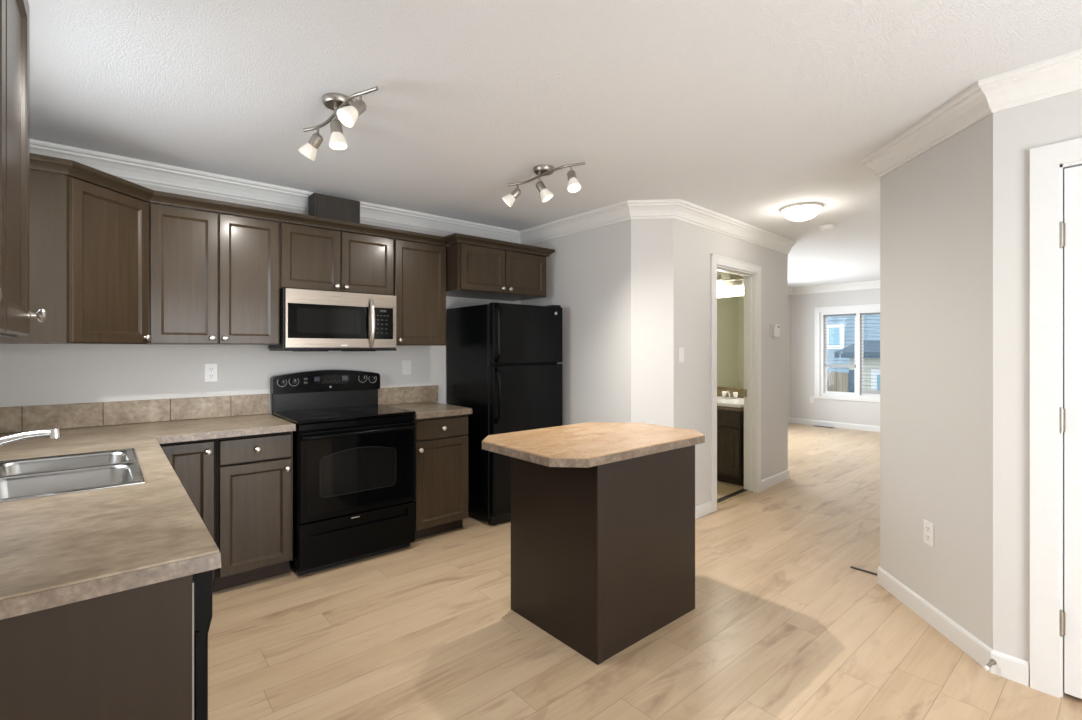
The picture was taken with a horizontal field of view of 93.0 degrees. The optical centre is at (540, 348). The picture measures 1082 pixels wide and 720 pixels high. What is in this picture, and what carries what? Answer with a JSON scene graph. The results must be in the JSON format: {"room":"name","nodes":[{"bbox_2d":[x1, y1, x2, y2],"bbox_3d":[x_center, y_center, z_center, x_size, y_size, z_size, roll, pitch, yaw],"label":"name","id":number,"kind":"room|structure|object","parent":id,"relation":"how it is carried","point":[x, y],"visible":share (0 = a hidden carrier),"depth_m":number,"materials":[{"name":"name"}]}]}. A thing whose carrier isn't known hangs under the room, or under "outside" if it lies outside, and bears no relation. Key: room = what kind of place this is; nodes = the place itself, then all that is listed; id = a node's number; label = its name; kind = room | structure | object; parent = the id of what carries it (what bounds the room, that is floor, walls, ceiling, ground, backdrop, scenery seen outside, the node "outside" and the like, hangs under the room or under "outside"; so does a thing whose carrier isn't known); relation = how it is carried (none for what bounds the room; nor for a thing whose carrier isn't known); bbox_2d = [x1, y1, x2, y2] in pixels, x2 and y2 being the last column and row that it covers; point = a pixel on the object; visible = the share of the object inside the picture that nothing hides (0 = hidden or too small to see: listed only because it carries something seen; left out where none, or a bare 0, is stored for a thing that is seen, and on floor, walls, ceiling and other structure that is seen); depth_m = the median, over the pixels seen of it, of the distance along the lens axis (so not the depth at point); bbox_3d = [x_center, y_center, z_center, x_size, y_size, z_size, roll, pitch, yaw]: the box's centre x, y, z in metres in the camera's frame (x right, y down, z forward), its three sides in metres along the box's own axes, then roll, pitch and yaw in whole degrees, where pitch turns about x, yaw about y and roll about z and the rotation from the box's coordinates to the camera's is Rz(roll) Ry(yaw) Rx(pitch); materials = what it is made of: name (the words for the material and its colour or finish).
{"room":"kitchen","nodes":[
{"label":"kitchen","id":0,"kind":"room"},
{"bbox_2d":[0,171,520,413],"bbox_3d":[-1.548,0.120,3.776,3.688,2.420,0.110,0,0,-40],"label":"wall","id":1,"kind":"structure","parent":0,"point":[30,374],"depth_m":3.14,"materials":[{"name":"grey paint"}]},
{"bbox_2d":[0,170,151,343],"bbox_3d":[-2.378,-0.411,2.587,0.659,0.769,0.624,0,0,-40],"label":"upper cabinet","id":2,"kind":"object","parent":1,"relation":"attached to","point":[89,243],"visible":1,"depth_m":2.43,"materials":[{"name":"brown wood"}]},
{"bbox_2d":[0,394,268,432],"bbox_3d":[-2.327,0.367,3.027,1.308,0.134,0.020,0,0,-40],"label":"tile backsplash","id":3,"kind":"structure","parent":1,"relation":"attached to","point":[77,415],"depth_m":2.96,"materials":[{"name":"tile"}]},
{"bbox_2d":[205,364,217,381],"bbox_3d":[-2.084,0.150,3.242,0.070,0.114,0.008,0,0,-40],"label":"wall outlet","id":4,"kind":"object","parent":1,"relation":"attached to","point":[211,370],"visible":1,"depth_m":3.24,"materials":[{"name":"white plastic"}]},
{"bbox_2d":[148,203,279,344],"bbox_3d":[-1.973,-0.411,3.105,0.654,0.769,0.358,0,0,-40],"label":"upper cabinet","id":5,"kind":"object","parent":1,"relation":"attached to","point":[214,278],"visible":1,"depth_m":2.98,"materials":[{"name":"brown wood"}]},
{"bbox_2d":[30,153,447,245],"bbox_3d":[-1.648,-0.827,3.114,0.324,0.059,2.513,0,0,41],"label":"crown molding","id":6,"kind":"structure","parent":5,"relation":"attached to","point":[38,162],"depth_m":2.93,"materials":[{"name":"brown wood"}]},
{"bbox_2d":[280,222,392,295],"bbox_3d":[-1.437,-0.589,3.561,0.751,0.414,0.358,0,0,-40],"label":"upper cabinet","id":7,"kind":"object","parent":1,"relation":"attached to","point":[311,258],"visible":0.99,"depth_m":3.42,"materials":[{"name":"brown wood"}]},
{"bbox_2d":[269,288,396,351],"bbox_3d":[-1.404,-0.180,3.519,0.740,0.392,0.458,0,0,-40],"label":"microwave","id":8,"kind":"object","parent":7,"relation":"attached to","point":[310,320],"visible":0.99,"depth_m":3.36,"materials":[{"name":"silver metal"}]},
{"bbox_2d":[308,193,359,232],"bbox_3d":[-1.446,-0.925,3.595,0.315,0.255,0.126,0,0,-40],"label":"duct cover","id":9,"kind":"object","parent":7,"relation":"on","point":[320,205],"visible":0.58,"depth_m":3.53,"materials":[{"name":"brown wood"}]},
{"bbox_2d":[402,360,410,374],"bbox_3d":[-1.073,0.148,4.101,0.078,0.114,0.008,0,0,-40],"label":"light switch","id":10,"kind":"object","parent":1,"relation":"attached to","point":[406,364],"visible":1,"depth_m":4.09,"materials":[{"name":"white plastic"}]},
{"bbox_2d":[378,385,437,404],"bbox_3d":[-1.064,0.367,4.100,0.537,0.134,0.020,0,0,-40],"label":"tile backsplash","id":11,"kind":"structure","parent":1,"relation":"attached to","point":[411,394],"depth_m":4.09,"materials":[{"name":"tile"}]},
{"bbox_2d":[30,139,795,253],"bbox_3d":[1.203,-1.031,2.350,5.817,0.118,5.625,0,0,-40],"label":"trim","id":12,"kind":"structure","parent":1,"relation":"attached to","point":[133,170],"depth_m":3.81,"materials":[{"name":"paint"}]},
{"bbox_2d":[393,239,445,345],"bbox_3d":[-0.986,-0.411,3.943,0.430,0.769,0.358,0,0,-40],"label":"upper cabinet","id":13,"kind":"object","parent":1,"relation":"attached to","point":[419,269],"visible":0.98,"depth_m":3.83,"materials":[{"name":"brown wood"}]},
{"bbox_2d":[446,243,545,300],"bbox_3d":[-0.430,-0.621,4.303,0.875,0.350,0.530,0,0,-40],"label":"upper cabinet","id":14,"kind":"object","parent":1,"relation":"attached to","point":[477,272],"visible":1,"depth_m":4.08,"materials":[{"name":"brown wood"}]},
{"bbox_2d":[444,233,554,256],"bbox_3d":[-0.403,-0.827,4.272,0.985,0.059,0.456,0,0,-40],"label":"crown molding","id":15,"kind":"structure","parent":14,"relation":"on","point":[454,238],"depth_m":4.04,"materials":[{"name":"brown wood"}]},
{"bbox_2d":[28,0,1081,287],"bbox_3d":[2.607,-1.140,3.920,10.450,0.100,6.600,0,0,-40],"label":"ceiling","id":16,"kind":"structure","parent":0,"point":[745,111],"depth_m":2.17,"materials":[{"name":"white paint"}]},
{"bbox_2d":[299,86,377,160],"bbox_3d":[-0.893,-0.985,2.226,0.154,0.208,0.611,0,0,-40],"label":"light","id":17,"kind":"object","parent":16,"relation":"hanging from","point":[347,111],"visible":1,"depth_m":2.21,"materials":[{"name":"white glass"}]},
{"bbox_2d":[308,133,322,148],"bbox_3d":[-1.050,-0.971,2.393,0.068,0.070,0.049,0,0,17],"label":"socket","id":18,"kind":"object","parent":17,"relation":"attached to","point":[316,139],"depth_m":2.37,"materials":[{"name":"silver metal"}]},
{"bbox_2d":[330,119,342,133],"bbox_3d":[-0.894,-0.969,2.245,0.052,0.065,0.053,0,0,-40],"label":"socket","id":19,"kind":"object","parent":17,"relation":"attached to","point":[335,125],"depth_m":2.22,"materials":[{"name":"silver metal"}]},
{"bbox_2d":[350,99,365,116],"bbox_3d":[-0.738,-0.971,2.066,0.068,0.070,0.053,0,0,-40],"label":"socket","id":20,"kind":"object","parent":17,"relation":"attached to","point":[358,106],"depth_m":2.05,"materials":[{"name":"silver metal"}]},
{"bbox_2d":[502,162,584,206],"bbox_3d":[0.020,-0.984,3.060,0.614,0.212,0.167,0,0,42],"label":"light","id":21,"kind":"object","parent":16,"relation":"hanging from","point":[574,186],"visible":1,"depth_m":3.04,"materials":[{"name":"white glass"}]},
{"bbox_2d":[510,188,520,198],"bbox_3d":[-0.157,-0.972,3.208,0.070,0.069,0.049,0,0,1],"label":"socket","id":22,"kind":"object","parent":21,"relation":"attached to","point":[516,192],"depth_m":3.19,"materials":[{"name":"silver metal"}]},
{"bbox_2d":[536,181,546,192],"bbox_3d":[0.001,-0.969,3.069,0.065,0.070,0.049,0,0,7],"label":"socket","id":23,"kind":"object","parent":21,"relation":"attached to","point":[540,185],"depth_m":3.05,"materials":[{"name":"silver metal"}]},
{"bbox_2d":[567,170,576,180],"bbox_3d":[0.173,-0.969,2.879,0.049,0.069,0.062,0,0,-21],"label":"socket","id":24,"kind":"object","parent":21,"relation":"attached to","point":[571,174],"depth_m":2.86,"materials":[{"name":"silver metal"}]},
{"bbox_2d":[780,202,823,220],"bbox_3d":[2.007,-1.042,3.955,0.300,0.096,0.300,0,0,-40],"label":"flush light","id":25,"kind":"object","parent":16,"relation":"attached to","point":[804,211],"visible":1,"depth_m":3.87,"materials":[{"name":"glass"}]},
{"bbox_2d":[819,224,836,231],"bbox_3d":[2.541,-1.069,4.546,0.136,0.040,0.136,0,0,-40],"label":"smoke detector","id":26,"kind":"object","parent":16,"relation":"attached to","point":[829,227],"visible":1,"depth_m":4.51,"materials":[{"name":"white plastic"}]},
{"bbox_2d":[521,219,630,424],"bbox_3d":[0.283,0.120,4.383,0.110,2.420,1.336,0,0,-40],"label":"wall","id":27,"kind":"structure","parent":0,"point":[588,272],"depth_m":4.13,"materials":[{"name":"grey paint"}]},
{"bbox_2d":[208,423,1081,719],"bbox_3d":[2.626,1.387,3.936,10.900,0.126,6.600,0,0,-40],"label":"floor","id":28,"kind":"structure","parent":0,"point":[781,625],"depth_m":2.33,"materials":[{"name":"brown wood"}]},
{"bbox_2d":[0,575,193,719],"bbox_3d":[-0.985,0.902,0.910,0.614,0.855,0.018,0,0,-40],"label":"end panel","id":29,"kind":"object","parent":28,"relation":"on","point":[127,654],"visible":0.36,"depth_m":1.01,"materials":[{"name":"brown wood"}]},
{"bbox_2d":[159,439,215,591],"bbox_3d":[-2.018,0.902,2.882,0.256,0.855,0.636,0,0,-40],"label":"base cabinet","id":30,"kind":"object","parent":28,"relation":"on","point":[193,462],"visible":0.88,"depth_m":2.70,"materials":[{"name":"brown wood"}]},
{"bbox_2d":[192,570,211,719],"bbox_3d":[-1.152,0.903,1.177,0.596,0.853,0.596,0,0,-40],"label":"dishwasher","id":31,"kind":"object","parent":28,"relation":"on","point":[202,581],"visible":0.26,"depth_m":1.13,"materials":[{"name":"black plastic"}]},
{"bbox_2d":[215,431,292,591],"bbox_3d":[-1.774,0.902,3.089,0.380,0.855,0.636,0,0,-40],"label":"base cabinet","id":32,"kind":"object","parent":28,"relation":"on","point":[254,473],"visible":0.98,"depth_m":2.87,"materials":[{"name":"brown wood"}]},
{"bbox_2d":[270,370,416,575],"bbox_3d":[-1.306,0.739,3.409,0.739,1.182,0.718,0,0,-40],"label":"range","id":33,"kind":"object","parent":28,"relation":"on","point":[354,454],"visible":1,"depth_m":3.21,"materials":[{"name":"black metal"}]},
{"bbox_2d":[272,404,415,424],"bbox_3d":[-1.311,0.426,3.415,0.739,0.021,0.598,0,0,-40],"label":"cooktop","id":34,"kind":"object","parent":33,"relation":"in","point":[325,414],"depth_m":3.33,"materials":[{"name":"black glass"}]},
{"bbox_2d":[298,421,416,523],"bbox_3d":[-1.104,0.746,3.171,0.719,0.524,0.095,0,0,-40],"label":"oven","id":35,"kind":"object","parent":33,"relation":"in","point":[350,470],"depth_m":3.15,"materials":[{"name":"black metal"}]},
{"bbox_2d":[413,414,467,538],"bbox_3d":[-0.880,0.902,3.849,0.436,0.855,0.636,0,0,-40],"label":"base cabinet","id":36,"kind":"object","parent":28,"relation":"on","point":[441,443],"visible":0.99,"depth_m":3.63,"materials":[{"name":"brown wood"}]},
{"bbox_2d":[386,402,472,418],"bbox_3d":[-0.873,0.454,3.851,0.458,0.038,0.648,0,0,-40],"label":"countertop","id":37,"kind":"structure","parent":36,"relation":"on","point":[423,410],"depth_m":3.71,"materials":[{"name":"stone"}]},
{"bbox_2d":[447,302,562,524],"bbox_3d":[-0.292,0.484,4.265,0.704,1.692,0.740,0,0,-40],"label":"refrigerator","id":38,"kind":"object","parent":28,"relation":"on","point":[502,358],"visible":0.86,"depth_m":3.97,"materials":[{"name":"black metal"}]},
{"bbox_2d":[482,422,704,664],"bbox_3d":[0.276,0.882,2.587,1.050,0.895,0.703,0,0,-40],"label":"kitchen island","id":39,"kind":"object","parent":28,"relation":"on","point":[603,513],"visible":1,"depth_m":2.36,"materials":[{"name":"brown wood"}]},
{"bbox_2d":[717,396,743,485],"bbox_3d":[1.846,0.924,5.409,0.608,0.798,0.869,0,0,-40],"label":"bathroom vanity","id":40,"kind":"object","parent":28,"relation":"on","point":[730,412],"visible":0.26,"depth_m":4.99,"materials":[{"name":"brown wood"}]},
{"bbox_2d":[722,390,737,398],"bbox_3d":[1.982,0.482,5.442,0.135,0.086,0.180,0,0,-40],"label":"bathroom faucet","id":41,"kind":"object","parent":40,"relation":"on","point":[735,394],"visible":1,"depth_m":5.43,"materials":[{"name":"silver metal"}]},
{"bbox_2d":[717,406,743,410],"bbox_3d":[1.849,0.578,5.412,0.600,0.034,0.865,0,0,-40],"label":"countertop","id":42,"kind":"structure","parent":40,"relation":"on","point":[718,407],"depth_m":4.96,"materials":[{"name":"laminate"}]},
{"bbox_2d":[717,396,743,407],"bbox_3d":[1.838,0.542,5.402,0.586,0.035,0.869,0,0,-40],"label":"sink","id":43,"kind":"object","parent":42,"relation":"in","point":[721,402],"depth_m":5.04,"materials":[{"name":"white ceramic"}]},
{"bbox_2d":[850,566,876,574],"bbox_3d":[1.940,1.327,3.064,0.020,0.005,0.160,0,0,-40],"label":"floor strip","id":44,"kind":"object","parent":28,"relation":"on","point":[870,572],"visible":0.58,"depth_m":3.07,"materials":[{"name":"metal"}]},
{"bbox_2d":[631,218,673,426],"bbox_3d":[0.834,0.120,3.880,0.312,2.420,0.110,0,0,5],"label":"wall","id":45,"kind":"structure","parent":0,"point":[652,240],"depth_m":3.83,"materials":[{"name":"grey paint"}]},
{"bbox_2d":[717,271,743,396],"bbox_3d":[1.879,0.120,5.853,0.012,2.420,1.512,0,0,-40],"label":"wall","id":46,"kind":"structure","parent":0,"point":[731,291],"depth_m":5.63,"materials":[{"name":"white paint"}]},
{"bbox_2d":[717,274,743,291],"bbox_3d":[2.072,-0.730,5.476,0.177,0.190,0.511,0,0,-40],"label":"vanity light","id":47,"kind":"object","parent":46,"relation":"attached to","point":[735,280],"visible":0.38,"depth_m":5.55,"materials":[{"name":"silver metal"}]},
{"bbox_2d":[717,274,726,291],"bbox_3d":[1.949,-0.730,5.605,0.156,0.190,0.156,0,0,-40],"label":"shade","id":48,"kind":"object","parent":47,"relation":"attached to","point":[721,287],"depth_m":5.57,"materials":[{"name":"white"}]},
{"bbox_2d":[717,387,743,397],"bbox_3d":[2.071,0.473,5.600,0.020,0.100,0.865,0,0,-40],"label":"tile backsplash","id":49,"kind":"structure","parent":46,"relation":"attached to","point":[740,391],"depth_m":5.58,"materials":[{"name":"beige tile"}]},
{"bbox_2d":[717,296,743,387],"bbox_3d":[2.036,-0.077,5.652,0.006,0.990,0.920,0,0,-40],"label":"mirror","id":50,"kind":"object","parent":46,"relation":"attached to","point":[730,310],"visible":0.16,"depth_m":5.61,"materials":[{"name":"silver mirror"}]},
{"bbox_2d":[674,219,787,506],"bbox_3d":[1.722,0.120,4.581,2.127,2.420,0.110,0,0,-43],"label":"wall","id":51,"kind":"structure","parent":0,"point":[693,244],"depth_m":4.14,"materials":[{"name":"grey paint"}]},
{"bbox_2d":[679,347,683,362],"bbox_3d":[1.064,0.045,3.880,0.070,0.114,0.009,0,0,-43],"label":"light switch","id":52,"kind":"object","parent":51,"relation":"attached to","point":[681,349],"visible":1,"depth_m":3.87,"materials":[{"name":"white plastic"}]},
{"bbox_2d":[695,501,711,519],"bbox_3d":[0.759,1.284,4.049,1.202,0.092,0.472,0,0,10],"label":"baseboard","id":53,"kind":"structure","parent":51,"relation":"attached to","point":[704,509],"depth_m":4.08,"materials":[{"name":"white paint"}]},
{"bbox_2d":[710,254,761,511],"bbox_3d":[1.725,0.278,4.495,0.921,2.104,0.020,0,0,-43],"label":"trim","id":54,"kind":"structure","parent":51,"relation":"attached to","point":[715,260],"depth_m":4.22,"materials":[{"name":"white paint"}]},
{"bbox_2d":[717,265,755,491],"bbox_3d":[1.681,0.315,4.542,0.773,2.030,0.114,0,0,-43],"label":"trim","id":55,"kind":"structure","parent":51,"relation":"attached to","point":[749,278],"depth_m":4.78,"materials":[{"name":"white paint"}]},
{"bbox_2d":[770,324,779,336],"bbox_3d":[2.286,-0.179,5.009,0.147,0.122,0.039,0,0,-43],"label":"thermostat","id":56,"kind":"object","parent":51,"relation":"attached to","point":[774,329],"visible":1,"depth_m":4.99,"materials":[{"name":"white plastic"}]},
{"bbox_2d":[761,418,879,490],"bbox_3d":[4.364,1.284,5.766,4.743,0.092,5.140,0,0,-40],"label":"baseboard","id":57,"kind":"structure","parent":51,"relation":"attached to","point":[790,420],"depth_m":8.38,"materials":[{"name":"white paint"}]},
{"bbox_2d":[717,488,747,502],"bbox_3d":[1.653,1.325,4.571,0.773,0.011,0.050,0,0,-43],"label":"trim","id":58,"kind":"structure","parent":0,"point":[743,489],"depth_m":4.62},
{"bbox_2d":[788,295,790,417],"bbox_3d":[2.956,0.120,8.015,4.197,2.420,0.110,0,0,-40],"label":"wall","id":59,"kind":"structure","parent":0,"point":[789,296],"depth_m":9.23,"materials":[{"name":"grey paint"}]},
{"bbox_2d":[791,288,879,425],"bbox_3d":[6.213,0.120,7.337,0.110,2.420,5.140,0,0,-40],"label":"wall","id":60,"kind":"structure","parent":0,"point":[803,306],"depth_m":8.96,"materials":[{"name":"grey paint"}]},
{"bbox_2d":[788,280,879,294],"bbox_3d":[4.614,-1.031,5.978,4.087,0.118,5.140,0,0,-40],"label":"trim","id":61,"kind":"structure","parent":60,"relation":"attached to","point":[867,284],"depth_m":8.65,"materials":[{"name":"paint"}]},
{"bbox_2d":[815,304,879,402],"bbox_3d":[5.259,0.067,8.446,0.128,1.577,1.385,0,0,-40],"label":"window","id":62,"kind":"structure","parent":60,"relation":"in","point":[821,392],"depth_m":8.64,"materials":[{"name":"white paint"}]},
{"bbox_2d":[824,314,855,367],"bbox_3d":[5.050,-0.138,8.671,0.028,0.895,0.478,0,0,-40],"label":"window blind","id":63,"kind":"object","parent":62,"relation":"attached to","point":[850,365],"visible":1,"depth_m":8.62,"materials":[{"name":"white plastic"}]},
{"bbox_2d":[861,312,879,393],"bbox_3d":[5.430,0.068,8.223,0.028,1.305,0.543,0,0,-40],"label":"window blind","id":64,"kind":"object","parent":62,"relation":"attached to","point":[877,391],"visible":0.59,"depth_m":8.33,"materials":[{"name":"white plastic"}]},
{"bbox_2d":[880,113,992,648],"bbox_3d":[1.948,0.120,2.507,0.110,2.420,0.803,0,0,5],"label":"wall","id":65,"kind":"structure","parent":0,"point":[936,208],"depth_m":2.42,"materials":[{"name":"grey paint"}]},
{"bbox_2d":[924,519,933,547],"bbox_3d":[1.887,0.898,2.500,0.008,0.114,0.070,0,0,5],"label":"wall outlet","id":66,"kind":"object","parent":65,"relation":"attached to","point":[928,526],"visible":1,"depth_m":2.49,"materials":[{"name":"white plastic"}]},
{"bbox_2d":[877,566,1028,686],"bbox_3d":[2.509,1.284,3.299,0.530,0.092,2.765,0,0,35],"label":"baseboard","id":67,"kind":"structure","parent":65,"relation":"attached to","point":[1009,667],"depth_m":2.29,"materials":[{"name":"white paint"}]},
{"bbox_2d":[862,49,1081,178],"bbox_3d":[2.602,-1.031,2.401,1.610,0.118,3.962,0,0,4],"label":"trim","id":68,"kind":"structure","parent":65,"relation":"attached to","point":[1062,74],"depth_m":2.12,"materials":[{"name":"paint"}]},
{"bbox_2d":[993,89,1081,684],"bbox_3d":[2.616,0.120,1.307,0.110,2.420,2.205,0,0,-40],"label":"wall","id":69,"kind":"structure","parent":0,"point":[1017,130],"depth_m":2.06,"materials":[{"name":"grey paint"}]},
{"bbox_2d":[983,659,996,670],"bbox_3d":[1.826,1.287,2.088,0.064,0.035,0.022,0,0,-25],"label":"door stop","id":70,"kind":"object","parent":69,"relation":"attached to","point":[992,661],"visible":1,"depth_m":2.09,"materials":[{"name":"silver metal"}]},
{"bbox_2d":[1030,138,1081,697],"bbox_3d":[2.278,0.272,1.692,0.126,2.116,0.956,0,0,-40],"label":"trim","id":71,"kind":"structure","parent":69,"relation":"attached to","point":[1048,163],"depth_m":1.98,"materials":[{"name":"white paint"}]},
{"bbox_2d":[1059,165,1081,698],"bbox_3d":[2.280,0.320,1.692,0.124,2.020,0.798,0,0,-40],"label":"door","id":72,"kind":"structure","parent":69,"relation":"in","point":[1070,417],"depth_m":1.94,"materials":[{"name":"white paint"}]},
{"bbox_3d":[-1.020,0.120,0.390,0.110,2.420,5.735,0,0,-40],"label":"wall","id":73,"kind":"structure","parent":0,"visible":0},
{"bbox_2d":[0,0,46,336],"bbox_3d":[-1.059,-0.411,0.808,0.364,0.769,0.742,0,0,-40],"label":"upper cabinet","id":74,"kind":"object","parent":73,"relation":"attached to","point":[15,314],"visible":1,"depth_m":1.05,"materials":[{"name":"brown wood"}]},
{"label":"outside","id":75,"kind":"structure","parent":0,"visible":0},
{"bbox_3d":[15.094,1.730,20.692,30.200,0.100,28.000,0,0,-40],"label":"ground","id":76,"kind":"structure","parent":75,"visible":0},
{"bbox_2d":[827,370,854,392],"bbox_3d":[6.466,1.070,11.696,0.100,1.220,1.238,0,0,-40],"label":"fence panel","id":77,"kind":"object","parent":76,"relation":"on","point":[836,381],"visible":0.18,"depth_m":11.42,"materials":[{"name":"beige wood"}]},
{"bbox_2d":[827,315,879,372],"bbox_3d":[11.176,-1.665,20.054,7.800,6.690,5.700,0,0,-40],"label":"house","id":78,"kind":"structure","parent":76,"relation":"on","point":[832,340],"depth_m":16.46,"materials":[{"name":"blue"}]},
{"bbox_2d":[835,340,879,393],"bbox_3d":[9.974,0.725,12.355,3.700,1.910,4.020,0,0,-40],"label":"house","id":79,"kind":"structure","parent":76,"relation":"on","point":[845,352],"depth_m":12.35,"materials":[{"name":"beige"}]},
{"bbox_3d":[-1.767,0.903,1.877,0.637,0.855,1.220,0,0,-40],"label":"cabinet","id":80,"kind":"object","parent":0,"visible":0},
{"bbox_2d":[0,414,295,619],"bbox_3d":[-1.515,0.454,2.070,1.308,0.038,2.530,0,0,-40],"label":"countertop","id":81,"kind":"structure","parent":80,"relation":"on","point":[61,549],"depth_m":1.24,"materials":[{"name":"laminate"}]},
{"bbox_2d":[0,428,60,445],"bbox_3d":[-1.772,0.345,1.627,0.390,0.171,0.163,0,0,7],"label":"faucet","id":82,"kind":"object","parent":81,"relation":"on","point":[53,433],"visible":1,"depth_m":1.66,"materials":[{"name":"silver metal"}]},
{"bbox_2d":[0,448,144,501],"bbox_3d":[-1.715,0.514,1.782,0.503,0.171,0.740,0,0,-40],"label":"sink","id":83,"kind":"object","parent":81,"relation":"in","point":[20,479],"visible":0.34,"depth_m":1.86,"materials":[{"name":"metal"}]},
{"bbox_2d":[0,449,134,476],"bbox_3d":[-1.843,0.515,1.933,0.495,0.169,0.336,0,0,-40],"label":"basin","id":84,"kind":"object","parent":83,"relation":"in","point":[50,464],"depth_m":2.03,"materials":[{"name":"silver metal"}]},
{"bbox_2d":[0,462,140,499],"bbox_3d":[-1.606,0.515,1.654,0.495,0.169,0.396,0,0,-40],"label":"basin","id":85,"kind":"object","parent":83,"relation":"in","point":[71,480],"depth_m":1.80,"materials":[{"name":"silver metal"}]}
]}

